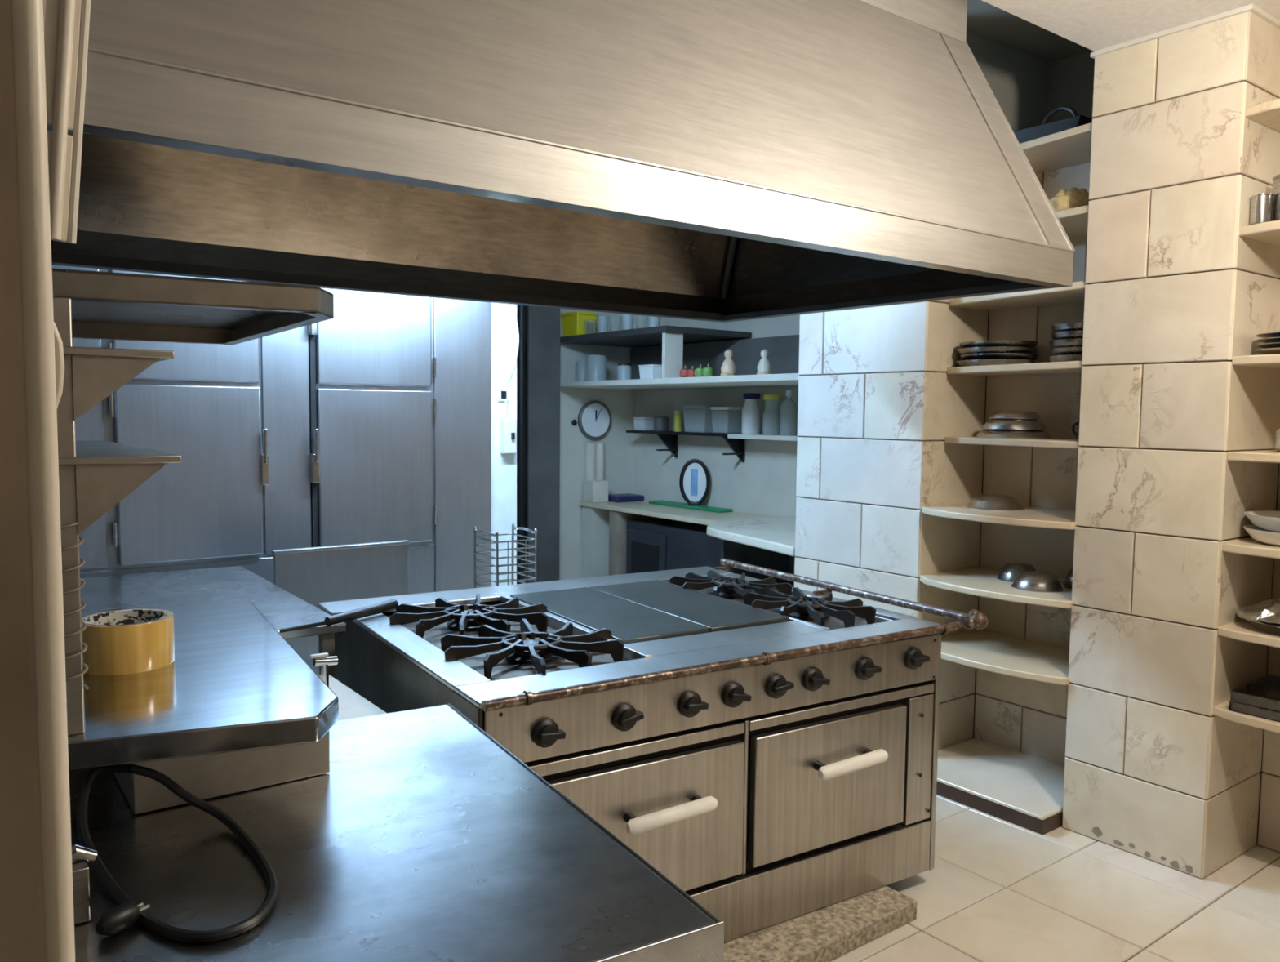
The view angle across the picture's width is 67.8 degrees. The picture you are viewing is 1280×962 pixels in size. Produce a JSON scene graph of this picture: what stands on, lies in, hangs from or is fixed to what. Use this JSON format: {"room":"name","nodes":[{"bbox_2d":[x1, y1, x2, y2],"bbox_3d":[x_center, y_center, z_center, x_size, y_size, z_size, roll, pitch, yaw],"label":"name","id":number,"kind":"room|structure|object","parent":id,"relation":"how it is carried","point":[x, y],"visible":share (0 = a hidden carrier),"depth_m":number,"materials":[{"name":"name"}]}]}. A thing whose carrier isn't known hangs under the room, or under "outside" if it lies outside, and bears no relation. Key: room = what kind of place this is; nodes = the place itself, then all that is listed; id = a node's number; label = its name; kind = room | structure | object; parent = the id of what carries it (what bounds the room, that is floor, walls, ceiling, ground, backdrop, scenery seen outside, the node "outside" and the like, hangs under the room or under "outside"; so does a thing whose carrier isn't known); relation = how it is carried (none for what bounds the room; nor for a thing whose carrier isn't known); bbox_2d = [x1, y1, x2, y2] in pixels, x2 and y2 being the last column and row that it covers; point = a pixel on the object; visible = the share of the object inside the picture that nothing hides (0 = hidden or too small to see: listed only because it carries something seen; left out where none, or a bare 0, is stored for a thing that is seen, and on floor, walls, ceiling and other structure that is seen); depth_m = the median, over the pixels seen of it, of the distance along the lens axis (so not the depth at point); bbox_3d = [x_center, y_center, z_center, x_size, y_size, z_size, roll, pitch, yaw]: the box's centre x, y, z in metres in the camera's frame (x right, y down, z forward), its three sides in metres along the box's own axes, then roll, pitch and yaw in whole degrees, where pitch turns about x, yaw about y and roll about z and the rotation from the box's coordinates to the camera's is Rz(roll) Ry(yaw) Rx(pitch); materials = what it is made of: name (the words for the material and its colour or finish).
{"room":"commercial kitchen","nodes":[
{"label":"commercial kitchen","id":0,"kind":"room"},
{"bbox_2d":[490,302,516,586],"bbox_3d":[-0.962,-0.473,5.484,0.165,3.300,0.730,-3,5,-37],"label":"wall column","id":1,"kind":"structure","parent":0,"point":[503,326],"depth_m":5.20,"materials":[{"name":"beige paint"}]},
{"bbox_2d":[500,418,516,453],"bbox_3d":[-0.713,-0.244,5.193,0.080,0.190,0.060,-3,5,-37],"label":"switch box","id":2,"kind":"object","parent":1,"relation":"attached to","point":[508,426],"visible":1,"depth_m":5.18,"materials":[{"name":"beige paint"}]},
{"bbox_2d":[527,305,559,582],"bbox_3d":[-0.726,-0.578,6.986,0.265,3.300,0.100,-3,5,-37],"label":"wall column","id":3,"kind":"structure","parent":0,"point":[543,322],"depth_m":6.96,"materials":[{"name":"grey paint"}]},
{"bbox_2d":[516,304,527,583],"bbox_3d":[-0.859,-0.521,6.878,0.090,3.200,0.088,-3,5,-37],"label":"drain pipe","id":4,"kind":"object","parent":3,"relation":"attached to","point":[522,310],"visible":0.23,"depth_m":6.86,"materials":[{"name":"black plastic"}]},
{"bbox_2d":[559,308,635,580],"bbox_3d":[-0.916,-0.579,6.968,2.300,3.300,0.100,-3,5,-37],"label":"wall","id":5,"kind":"structure","parent":0,"point":[619,450],"depth_m":7.30,"materials":[{"name":"white paint"}]},
{"bbox_2d":[577,400,611,439],"bbox_3d":[-0.346,-0.468,7.315,0.300,0.300,0.042,-3,5,-37],"label":"wall clock","id":6,"kind":"object","parent":5,"relation":"attached to","point":[594,416],"visible":1,"depth_m":7.30,"materials":[{"name":"grey paint"}]},
{"bbox_2d":[585,442,604,479],"bbox_3d":[-0.344,-0.135,7.332,0.160,0.315,0.049,-3,5,-37],"label":"tea towel","id":7,"kind":"object","parent":5,"relation":"hanging from","point":[594,451],"visible":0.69,"depth_m":7.30,"materials":[{"name":"white fabric"}]},
{"bbox_2d":[633,314,799,517],"bbox_3d":[0.803,-0.529,6.507,0.100,3.300,2.900,-3,5,-37],"label":"wall","id":8,"kind":"structure","parent":0,"point":[765,483],"depth_m":6.72,"materials":[{"name":"white paint"}]},
{"bbox_2d":[560,324,751,347],"bbox_3d":[0.059,-1.015,6.757,0.740,0.040,1.330,-3,5,-37],"label":"wall shelf","id":9,"kind":"object","parent":8,"relation":"attached to","point":[651,335],"visible":0.8,"depth_m":6.49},
{"bbox_2d":[560,311,598,336],"bbox_3d":[-0.448,-1.152,7.061,0.187,0.180,0.229,-3,5,-37],"label":"plastic tub","id":10,"kind":"object","parent":9,"relation":"on","point":[573,323],"visible":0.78,"depth_m":6.97,"materials":[{"name":"yellow plastic"}]},
{"bbox_2d":[560,373,799,389],"bbox_3d":[0.484,-0.642,6.209,0.740,0.038,2.760,-3,5,-37],"label":"wall shelf","id":11,"kind":"object","parent":8,"relation":"attached to","point":[784,379],"visible":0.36,"depth_m":6.04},
{"bbox_2d":[586,355,606,380],"bbox_3d":[-0.320,-0.819,6.958,0.150,0.193,0.150,-3,5,-37],"label":"storage jar","id":12,"kind":"object","parent":11,"relation":"on","point":[596,365],"visible":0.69,"depth_m":6.89,"materials":[{"name":"white plastic"}]},
{"bbox_2d":[638,364,662,378],"bbox_3d":[0.087,-0.730,6.418,0.135,0.100,0.156,-3,5,-37],"label":"plastic tub","id":13,"kind":"object","parent":11,"relation":"on","point":[648,371],"visible":0.61,"depth_m":6.36,"materials":[{"name":"white plastic"}]},
{"bbox_2d":[662,332,683,377],"bbox_3d":[0.208,-0.802,6.109,0.150,0.290,0.030,-3,5,-37],"label":"divider","id":14,"kind":"object","parent":11,"relation":"on","point":[672,343],"visible":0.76,"depth_m":6.09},
{"bbox_2d":[630,334,799,378],"bbox_3d":[0.759,-0.812,6.383,0.060,0.278,2.710,-3,5,-37],"label":"wall","id":15,"kind":"structure","parent":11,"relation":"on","point":[784,350],"depth_m":6.46,"materials":[{"name":"grey paint"}]},
{"bbox_2d":[720,349,736,375],"bbox_3d":[0.536,-0.712,5.767,0.097,0.166,0.097,-3,5,-37],"label":"figurine","id":16,"kind":"object","parent":11,"relation":"on","point":[728,367],"visible":0.91,"depth_m":5.74,"materials":[{"name":"ceramic"}]},
{"bbox_2d":[626,430,744,462],"bbox_3d":[0.322,-0.258,6.901,0.200,0.195,1.170,-3,5,-37],"label":"shelf","id":17,"kind":"object","parent":8,"relation":"attached to","point":[669,438],"visible":0.75,"depth_m":6.77,"materials":[{"name":"black metal"}]},
{"bbox_2d":[682,404,723,432],"bbox_3d":[0.439,-0.437,6.717,0.166,0.190,0.250,-3,5,-37],"label":"storage box","id":18,"kind":"object","parent":17,"relation":"on","point":[697,418],"visible":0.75,"depth_m":6.63,"materials":[{"name":"white plastic"}]},
{"bbox_2d":[683,408,712,432],"bbox_3d":[0.438,-0.426,6.718,0.159,0.167,0.239,-3,5,-37],"label":"tub","id":19,"kind":"object","parent":18,"relation":"in","point":[695,420],"depth_m":6.64,"materials":[{"name":"white plastic"}]},
{"bbox_2d":[711,406,742,433],"bbox_3d":[0.600,-0.416,6.502,0.166,0.180,0.177,-3,5,-37],"label":"storage box","id":20,"kind":"object","parent":17,"relation":"on","point":[725,420],"visible":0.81,"depth_m":6.44,"materials":[{"name":"white plastic"}]},
{"bbox_2d":[727,433,798,440],"bbox_3d":[1.090,-0.259,5.854,0.220,0.030,1.400,-3,5,-37],"label":"wall shelf","id":21,"kind":"object","parent":8,"relation":"attached to","point":[784,437],"visible":0.36,"depth_m":6.08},
{"bbox_2d":[741,392,760,434],"bbox_3d":[0.736,-0.445,6.301,0.124,0.270,0.124,-3,5,-37],"label":"bottle","id":22,"kind":"object","parent":21,"relation":"on","point":[751,410],"visible":1,"depth_m":6.25,"materials":[{"name":"white plastic"}]},
{"bbox_2d":[762,394,781,435],"bbox_3d":[0.852,-0.428,6.163,0.116,0.260,0.116,-3,5,-37],"label":"bottle","id":23,"kind":"object","parent":21,"relation":"on","point":[771,415],"visible":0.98,"depth_m":6.12,"materials":[{"name":"white plastic"}]},
{"bbox_2d":[779,389,796,435],"bbox_3d":[0.942,-0.434,6.043,0.104,0.290,0.104,-3,5,-37],"label":"oil bottle","id":24,"kind":"object","parent":21,"relation":"on","point":[788,426],"visible":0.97,"depth_m":6.01,"materials":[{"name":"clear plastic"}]},
{"bbox_2d":[794,28,1048,750],"bbox_3d":[1.463,-0.397,4.751,1.151,3.300,0.751,-3,5,-37],"label":"wall","id":25,"kind":"structure","parent":0,"point":[878,402],"depth_m":4.34,"materials":[{"name":"tile"}]},
{"bbox_2d":[1019,122,1092,173],"bbox_3d":[1.794,-1.339,4.021,0.847,0.028,0.696,-3,5,-37],"label":"niche shelf","id":26,"kind":"object","parent":25,"relation":"attached to","point":[1070,147],"visible":0.23,"depth_m":3.77,"materials":[{"name":"stone"}]},
{"bbox_2d":[1013,105,1092,143],"bbox_3d":[1.687,-1.412,3.882,0.277,0.134,0.377,-3,5,-37],"label":"pan","id":27,"kind":"object","parent":26,"relation":"on","point":[1045,129],"visible":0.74,"depth_m":3.75,"materials":[{"name":"metal"}]},
{"bbox_2d":[966,0,1091,62],"bbox_3d":[-1.146,-2.029,4.096,6.000,0.100,4.430,-3,5,-37],"label":"ceiling","id":28,"kind":"structure","parent":0,"point":[988,20],"depth_m":4.17,"materials":[{"name":"grey paint"}]},
{"bbox_2d":[42,0,1075,322],"bbox_3d":[-0.303,-1.145,2.647,2.912,1.440,1.625,-3,5,-37],"label":"extraction hood","id":29,"kind":"object","parent":28,"relation":"hanging from","point":[722,161],"visible":0.92,"depth_m":2.31,"materials":[{"name":"metal"}]},
{"bbox_2d":[830,794,1279,961],"bbox_3d":[0.101,1.425,3.068,6.527,0.120,8.000,-3,5,-37],"label":"floor","id":30,"kind":"structure","parent":0,"point":[996,889],"depth_m":3.11,"materials":[{"name":"tile"}]},
{"bbox_2d":[67,598,338,814],"bbox_3d":[-1.058,0.899,2.076,0.570,1.050,1.178,-2,5,-31],"label":"countertop","id":31,"kind":"structure","parent":30,"relation":"on","point":[237,708],"depth_m":1.74,"materials":[{"name":"metal"}]},
{"bbox_2d":[81,608,174,675],"bbox_3d":[-1.062,0.330,1.972,0.178,0.098,0.178,-3,5,-37],"label":"tape roll","id":32,"kind":"object","parent":31,"relation":"on","point":[126,641],"visible":0.89,"depth_m":1.91,"materials":[{"name":"plastic"}]},
{"bbox_2d":[52,267,333,735],"bbox_3d":[-1.063,0.002,2.023,0.600,0.747,1.052,-2,5,-32],"label":"unit","id":33,"kind":"object","parent":31,"relation":"on","point":[95,476],"visible":0.59,"depth_m":1.56,"materials":[{"name":"metal"}]},
{"bbox_2d":[62,346,174,361],"bbox_3d":[-1.101,-0.234,1.877,0.175,0.013,0.855,-3,5,-37],"label":"shelf","id":34,"kind":"object","parent":33,"relation":"attached to","point":[71,353],"depth_m":1.54,"materials":[{"name":"metal"}]},
{"bbox_2d":[57,440,181,465],"bbox_3d":[-1.100,-0.061,1.891,0.182,0.013,0.855,-3,5,-37],"label":"shelf","id":35,"kind":"object","parent":33,"relation":"attached to","point":[94,452],"depth_m":1.58,"materials":[{"name":"metal"}]},
{"bbox_2d":[52,268,333,329],"bbox_3d":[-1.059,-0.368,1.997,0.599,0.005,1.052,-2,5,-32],"label":"shelf","id":36,"kind":"object","parent":33,"relation":"attached to","point":[91,315],"depth_m":2.06,"materials":[{"name":"metal"}]},
{"bbox_2d":[80,565,346,678],"bbox_3d":[-1.768,0.877,3.471,0.955,0.880,1.450,-3,5,-37],"label":"counter","id":37,"kind":"object","parent":30,"relation":"on","point":[281,608],"visible":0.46,"depth_m":3.58,"materials":[{"name":"metal"}]},
{"bbox_2d":[51,264,491,594],"bbox_3d":[-1.999,-0.077,4.584,2.580,2.620,0.675,-3,5,-37],"label":"tall cabinet","id":38,"kind":"object","parent":30,"relation":"on","point":[370,422],"visible":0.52,"depth_m":4.55,"materials":[{"name":"metal"}]},
{"bbox_2d":[271,539,409,675],"bbox_3d":[-1.277,0.775,4.125,0.590,1.000,0.220,-3,5,-37],"label":"screen","id":39,"kind":"object","parent":30,"relation":"on","point":[341,572],"visible":0.38,"depth_m":4.07,"materials":[{"name":"silver metal"}]},
{"bbox_2d":[318,674,386,720],"bbox_3d":[-0.911,1.015,2.641,0.375,0.740,0.800,-3,5,-37],"label":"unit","id":40,"kind":"object","parent":30,"relation":"on","point":[352,704],"visible":0.04,"depth_m":2.73,"materials":[{"name":"beige laminate"}]},
{"bbox_2d":[310,652,337,686],"bbox_3d":[-0.916,0.567,2.764,0.076,0.136,0.026,-3,5,-37],"label":"gas valve","id":41,"kind":"object","parent":40,"relation":"on","point":[324,662],"visible":0.91,"depth_m":2.75,"materials":[{"name":"silver metal"}]},
{"bbox_2d":[68,702,724,961],"bbox_3d":[-0.573,0.969,1.592,0.924,0.989,1.136,-2,5,-30],"label":"work table","id":42,"kind":"object","parent":30,"relation":"on","point":[424,837],"depth_m":1.45,"materials":[{"name":"metal"}]},
{"bbox_2d":[95,902,149,935],"bbox_3d":[-0.695,0.585,1.281,0.032,0.032,0.068,2,5,25],"label":"plug","id":43,"kind":"object","parent":42,"relation":"on","point":[112,922],"visible":1,"depth_m":1.26,"materials":[{"name":"black plastic"}]},
{"bbox_2d":[76,763,277,942],"bbox_3d":[-0.695,0.535,1.433,0.231,0.113,0.473,-3,5,-37],"label":"hose","id":44,"kind":"object","parent":42,"relation":"on","point":[119,895],"visible":0.94,"depth_m":1.43,"materials":[{"name":"black plastic"}]},
{"bbox_2d":[473,523,537,587],"bbox_3d":[-0.687,0.730,4.864,0.232,0.996,0.256,-3,5,-37],"label":"wire rack","id":45,"kind":"object","parent":30,"relation":"on","point":[497,573],"visible":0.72,"depth_m":4.80,"materials":[{"name":"silver metal"}]},
{"bbox_2d":[626,517,721,573],"bbox_3d":[0.395,0.712,6.631,0.452,0.800,1.130,-3,5,-37],"label":"base cabinet","id":46,"kind":"object","parent":30,"relation":"on","point":[656,544],"visible":0.34,"depth_m":6.56,"materials":[{"name":"black metal"}]},
{"bbox_2d":[579,499,772,577],"bbox_3d":[0.231,0.647,6.816,0.510,0.900,1.650,-3,5,-37],"label":"countertop","id":47,"kind":"structure","parent":30,"relation":"on","point":[603,523],"depth_m":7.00,"materials":[{"name":"stone"}]},
{"bbox_2d":[583,480,608,502],"bbox_3d":[-0.333,0.078,7.263,0.140,0.160,0.130,-3,5,-37],"label":"cardboard box","id":48,"kind":"object","parent":47,"relation":"on","point":[595,491],"visible":1,"depth_m":7.21,"materials":[{"name":"white cardboard"}]},
{"bbox_2d":[648,499,733,512],"bbox_3d":[0.355,0.181,6.891,0.130,0.020,0.800,-3,5,-37],"label":"cutting board","id":49,"kind":"object","parent":47,"relation":"on","point":[712,508],"visible":0.97,"depth_m":6.80,"materials":[{"name":"green plastic"}]},
{"bbox_2d":[679,458,710,505],"bbox_3d":[0.392,0.009,6.830,0.224,0.338,0.060,1,4,11],"label":"picture frame","id":50,"kind":"object","parent":49,"relation":"on","point":[695,478],"visible":1,"depth_m":6.83,"materials":[{"name":"black plastic"}]},
{"bbox_2d":[706,515,795,556],"bbox_3d":[0.850,0.736,5.550,1.018,0.915,1.085,-3,5,-37],"label":"marble ledge","id":51,"kind":"object","parent":30,"relation":"on","point":[776,534],"visible":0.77,"depth_m":5.41,"materials":[{"name":"white stone"}]},
{"bbox_2d":[720,538,795,587],"bbox_3d":[0.979,0.766,5.527,0.720,0.860,0.840,-3,5,-37],"label":"base cabinet","id":52,"kind":"object","parent":30,"relation":"on","point":[735,551],"visible":0.02,"depth_m":5.81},
{"bbox_2d":[723,885,916,961],"bbox_3d":[0.396,1.357,2.804,0.990,0.060,0.265,-3,5,-37],"label":"stone slab","id":53,"kind":"object","parent":30,"relation":"on","point":[828,933],"visible":0.53,"depth_m":2.83,"materials":[{"name":"beige stone"}]},
{"bbox_2d":[936,737,1064,835],"bbox_3d":[1.551,1.274,4.052,0.582,0.070,0.685,-3,5,-37],"label":"niche shelf","id":54,"kind":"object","parent":30,"relation":"on","point":[1020,788],"depth_m":3.94,"materials":[{"name":"white stone"}]},
{"bbox_2d":[1046,49,1094,123],"bbox_3d":[2.198,-1.686,4.268,0.100,0.645,0.800,-3,5,-37],"label":"wall","id":55,"kind":"structure","parent":0,"point":[1071,78],"depth_m":4.43,"materials":[{"name":"grey paint"}]},
{"bbox_2d":[973,162,1279,852],"bbox_3d":[2.526,-0.124,3.551,0.501,2.950,2.505,-3,5,-37],"label":"wall","id":56,"kind":"structure","parent":0,"point":[1028,717],"depth_m":4.19,"materials":[{"name":"tile"}]},
{"bbox_2d":[920,565,1074,608],"bbox_3d":[1.571,0.440,3.994,0.540,0.028,0.696,-3,5,-37],"label":"niche shelf","id":57,"kind":"object","parent":56,"relation":"attached to","point":[982,581],"visible":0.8,"depth_m":3.91,"materials":[{"name":"stone"}]},
{"bbox_2d":[996,562,1035,582],"bbox_3d":[1.621,0.388,4.075,0.177,0.065,0.177,-3,5,-37],"label":"steel bowl","id":58,"kind":"object","parent":57,"relation":"on","point":[1011,571],"visible":0.7,"depth_m":4.03,"materials":[{"name":"silver metal"}]},
{"bbox_2d":[1010,570,1066,592],"bbox_3d":[1.621,0.405,3.876,0.208,0.060,0.208,-3,5,-37],"label":"steel bowl","id":59,"kind":"object","parent":57,"relation":"on","point":[1029,580],"visible":1,"depth_m":3.81,"materials":[{"name":"silver metal"}]},
{"bbox_2d":[922,502,1077,529],"bbox_3d":[1.574,0.141,3.973,0.540,0.028,0.696,-3,5,-37],"label":"niche shelf","id":60,"kind":"object","parent":56,"relation":"attached to","point":[1032,516],"visible":0.7,"depth_m":3.85,"materials":[{"name":"stone"}]},
{"bbox_2d":[965,493,1025,511],"bbox_3d":[1.532,0.089,4.110,0.239,0.055,0.239,-3,5,-37],"label":"steel bowl","id":61,"kind":"object","parent":60,"relation":"on","point":[982,501],"visible":1,"depth_m":4.04,"materials":[{"name":"silver metal"}]},
{"bbox_2d":[940,629,1070,684],"bbox_3d":[1.569,0.734,4.015,0.540,0.028,0.696,-3,5,-37],"label":"niche shelf","id":62,"kind":"object","parent":56,"relation":"attached to","point":[981,649],"visible":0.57,"depth_m":3.96,"materials":[{"name":"stone"}]},
{"bbox_2d":[944,435,1080,448],"bbox_3d":[1.618,-0.163,3.982,0.437,0.028,0.696,-3,5,-37],"label":"niche shelf","id":63,"kind":"object","parent":56,"relation":"attached to","point":[1055,442],"visible":0.69,"depth_m":3.85,"materials":[{"name":"stone"}]},
{"bbox_2d":[976,429,1052,438],"bbox_3d":[1.597,-0.202,4.073,0.306,0.035,0.306,-3,5,-37],"label":"dish","id":64,"kind":"object","parent":63,"relation":"on","point":[993,433],"visible":0.83,"depth_m":3.96,"materials":[{"name":"silver metal"}]},
{"bbox_2d":[982,418,1046,430],"bbox_3d":[1.597,-0.243,4.070,0.255,0.045,0.255,-3,5,-37],"label":"dish","id":65,"kind":"object","parent":64,"relation":"on","point":[992,424],"visible":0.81,"depth_m":3.97,"materials":[{"name":"silver metal"}]},
{"bbox_2d":[989,410,1039,418],"bbox_3d":[1.598,-0.282,4.067,0.204,0.032,0.204,-3,5,-37],"label":"dish","id":66,"kind":"object","parent":65,"relation":"on","point":[998,414],"visible":1,"depth_m":3.99,"materials":[{"name":"silver metal"}]},
{"bbox_2d":[946,360,1084,376],"bbox_3d":[1.621,-0.465,3.960,0.437,0.028,0.696,-3,5,-37],"label":"niche shelf","id":67,"kind":"object","parent":56,"relation":"attached to","point":[1068,366],"visible":0.78,"depth_m":3.89,"materials":[{"name":"stone"}]},
{"bbox_2d":[955,359,1036,366],"bbox_3d":[1.540,-0.505,4.126,0.330,0.027,0.330,-3,5,-37],"label":"round tray","id":68,"kind":"object","parent":67,"relation":"on","point":[973,362],"visible":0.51,"depth_m":4.00,"materials":[{"name":"metal"}]},
{"bbox_2d":[959,352,1038,359],"bbox_3d":[1.550,-0.531,4.125,0.322,0.027,0.322,-3,5,-37],"label":"round tray","id":69,"kind":"object","parent":68,"relation":"on","point":[985,355],"visible":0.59,"depth_m":4.00,"materials":[{"name":"metal"}]},
{"bbox_2d":[956,346,1037,355],"bbox_3d":[1.541,-0.557,4.122,0.330,0.027,0.330,-3,5,-37],"label":"round tray","id":70,"kind":"object","parent":69,"relation":"on","point":[961,351],"visible":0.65,"depth_m":3.99,"materials":[{"name":"metal"}]},
{"bbox_2d":[959,339,1038,347],"bbox_3d":[1.546,-0.582,4.115,0.322,0.027,0.322,-3,5,-37],"label":"round tray","id":71,"kind":"object","parent":70,"relation":"on","point":[1002,342],"visible":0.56,"depth_m":3.99,"materials":[{"name":"metal"}]},
{"bbox_2d":[949,280,1087,311],"bbox_3d":[1.624,-0.759,3.939,0.437,0.028,0.696,-3,5,-37],"label":"niche shelf","id":72,"kind":"object","parent":56,"relation":"attached to","point":[1075,293],"visible":0.74,"depth_m":3.93,"materials":[{"name":"stone"}]},
{"bbox_2d":[1055,204,1088,237],"bbox_3d":[1.627,-1.035,3.919,0.437,0.028,0.696,-3,5,-37],"label":"niche shelf","id":73,"kind":"object","parent":56,"relation":"attached to","point":[1074,221],"visible":0.18,"depth_m":3.67,"materials":[{"name":"stone"}]},
{"bbox_2d":[1048,186,1091,211],"bbox_3d":[1.708,-1.094,3.772,0.170,0.112,0.170,-3,5,-37],"label":"straw basket","id":74,"kind":"object","parent":73,"relation":"on","point":[1064,199],"visible":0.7,"depth_m":3.71,"materials":[{"name":"beige wicker"}]},
{"bbox_2d":[1213,701,1279,733],"bbox_3d":[2.481,0.813,2.847,0.480,0.030,1.267,-3,5,-37],"label":"niche shelf","id":75,"kind":"object","parent":56,"relation":"attached to","point":[1222,710],"visible":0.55,"depth_m":3.13,"materials":[{"name":"stone"}]},
{"bbox_2d":[1228,700,1279,721],"bbox_3d":[2.288,0.764,3.052,0.346,0.034,0.603,-3,5,-37],"label":"tray","id":76,"kind":"object","parent":75,"relation":"on","point":[1266,713],"visible":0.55,"depth_m":3.13,"materials":[{"name":"metal"}]},
{"bbox_2d":[1230,674,1279,711],"bbox_3d":[2.289,0.729,3.050,0.346,0.034,0.603,-3,5,-38],"label":"tray","id":77,"kind":"object","parent":76,"relation":"on","point":[1264,692],"visible":1,"depth_m":3.23,"materials":[{"name":"metal"}]},
{"bbox_2d":[1217,618,1279,648],"bbox_3d":[2.483,0.538,2.828,0.480,0.030,1.267,-3,5,-37],"label":"niche shelf","id":78,"kind":"object","parent":56,"relation":"attached to","point":[1242,629],"visible":0.63,"depth_m":3.14,"materials":[{"name":"stone"}]},
{"bbox_2d":[1236,597,1279,635],"bbox_3d":[2.188,0.449,3.152,0.360,0.096,0.360,-3,5,-37],"label":"foil tray","id":79,"kind":"object","parent":78,"relation":"on","point":[1264,615],"visible":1,"depth_m":3.13,"materials":[{"name":"metal"}]},
{"bbox_2d":[1222,537,1279,559],"bbox_3d":[2.486,0.254,2.807,0.480,0.030,1.267,-3,5,-37],"label":"niche shelf","id":80,"kind":"object","parent":56,"relation":"attached to","point":[1249,546],"visible":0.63,"depth_m":3.12,"materials":[{"name":"stone"}]},
{"bbox_2d":[1243,524,1279,546],"bbox_3d":[2.178,0.187,3.149,0.316,0.050,0.316,-3,5,-37],"label":"dish","id":81,"kind":"object","parent":80,"relation":"on","point":[1257,533],"visible":0.85,"depth_m":3.13,"materials":[{"name":"white ceramic"}]},
{"bbox_2d":[1244,510,1279,531],"bbox_3d":[2.179,0.139,3.146,0.316,0.050,0.316,-3,5,-37],"label":"dish","id":82,"kind":"object","parent":81,"relation":"on","point":[1265,519],"visible":1,"depth_m":3.14,"materials":[{"name":"white ceramic"}]},
{"bbox_2d":[1226,449,1279,462],"bbox_3d":[2.489,-0.050,2.786,0.480,0.030,1.267,-3,5,-37],"label":"niche shelf","id":83,"kind":"object","parent":56,"relation":"attached to","point":[1261,455],"visible":0.89,"depth_m":3.10,"materials":[{"name":"stone"}]},
{"bbox_2d":[1231,353,1279,368],"bbox_3d":[2.492,-0.364,2.763,0.480,0.030,1.267,-3,5,-37],"label":"niche shelf","id":84,"kind":"object","parent":56,"relation":"attached to","point":[1264,361],"visible":1,"depth_m":3.09,"materials":[{"name":"stone"}]},
{"bbox_2d":[1239,220,1279,247],"bbox_3d":[2.496,-0.783,2.733,0.480,0.030,1.267,-3,5,-37],"label":"niche shelf","id":85,"kind":"object","parent":56,"relation":"attached to","point":[1268,233],"visible":1,"depth_m":3.09,"materials":[{"name":"stone"}]},
{"bbox_2d":[1249,192,1274,224],"bbox_3d":[2.037,-0.890,3.125,0.065,0.093,0.065,-3,5,-37],"label":"steel canister","id":86,"kind":"object","parent":85,"relation":"on","point":[1261,204],"visible":0.91,"depth_m":3.10,"materials":[{"name":"silver metal"}]},
{"bbox_3d":[2.328,-0.824,2.981,0.350,0.012,0.580,-3,5,-37],"label":"baking sheet","id":87,"kind":"object","parent":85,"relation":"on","visible":0},
{"bbox_2d":[1271,173,1279,220],"bbox_3d":[2.143,-0.917,3.098,0.155,0.153,0.155,-3,5,-37],"label":"steel canister","id":88,"kind":"object","parent":87,"relation":"on","point":[1276,179],"visible":0.79,"depth_m":3.10,"materials":[{"name":"silver metal"}]},
{"bbox_2d":[1244,97,1279,132],"bbox_3d":[2.500,-1.162,2.706,0.480,0.030,1.267,-3,5,-37],"label":"niche shelf","id":89,"kind":"object","parent":56,"relation":"attached to","point":[1267,113],"visible":1,"depth_m":3.07,"materials":[{"name":"stone"}]},
{"bbox_2d":[1245,3,1279,29],"bbox_3d":[2.134,-1.524,3.188,0.465,0.015,0.020,-3,5,-37],"label":"trim","id":90,"kind":"structure","parent":56,"relation":"attached to","point":[1252,8],"depth_m":3.10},
{"bbox_2d":[982,0,1279,51],"bbox_3d":[1.206,-1.566,0.886,5.900,0.380,3.570,-3,5,-37],"label":"ceiling","id":91,"kind":"structure","parent":0,"point":[1095,25],"depth_m":3.13,"materials":[{"name":"paint"}]},
{"bbox_2d":[1062,11,1279,878],"bbox_3d":[2.171,-0.110,3.650,0.952,2.900,0.509,-3,5,-37],"label":"wall pillar","id":92,"kind":"structure","parent":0,"point":[1174,291],"depth_m":3.33,"materials":[{"name":"tile"}]},
{"bbox_2d":[1090,5,1246,57],"bbox_3d":[1.799,-1.533,3.268,0.025,0.015,0.510,-3,5,-37],"label":"trim","id":93,"kind":"structure","parent":92,"relation":"attached to","point":[1242,9],"depth_m":3.24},
{"bbox_3d":[-0.971,0.087,0.118,1.380,2.950,0.100,-3,5,-37],"label":"wall partition","id":94,"kind":"structure","parent":0,"visible":0},
{"bbox_2d":[0,0,75,961],"bbox_3d":[-0.432,0.089,0.521,0.204,2.900,0.142,-3,5,-37],"label":"trim","id":95,"kind":"structure","parent":94,"relation":"attached to","point":[37,918],"depth_m":0.51,"materials":[{"name":"paint"}]},
{"bbox_3d":[-0.228,1.288,3.687,1.050,0.060,0.300,-3,5,-37],"label":"concrete block","id":96,"kind":"object","parent":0,"visible":0},
{"bbox_2d":[317,558,988,942],"bbox_3d":[-0.002,0.847,3.320,1.822,0.875,1.483,-2,5,-32],"label":"gas range","id":97,"kind":"object","parent":96,"relation":"on","point":[772,766],"depth_m":2.85,"materials":[{"name":"metal"}]},
{"bbox_2d":[279,598,398,632],"bbox_3d":[-0.978,0.443,3.143,0.057,0.043,0.440,4,5,36],"label":"bar","id":98,"kind":"object","parent":97,"relation":"on","point":[388,605],"visible":1,"depth_m":3.15,"materials":[{"name":"black metal"}]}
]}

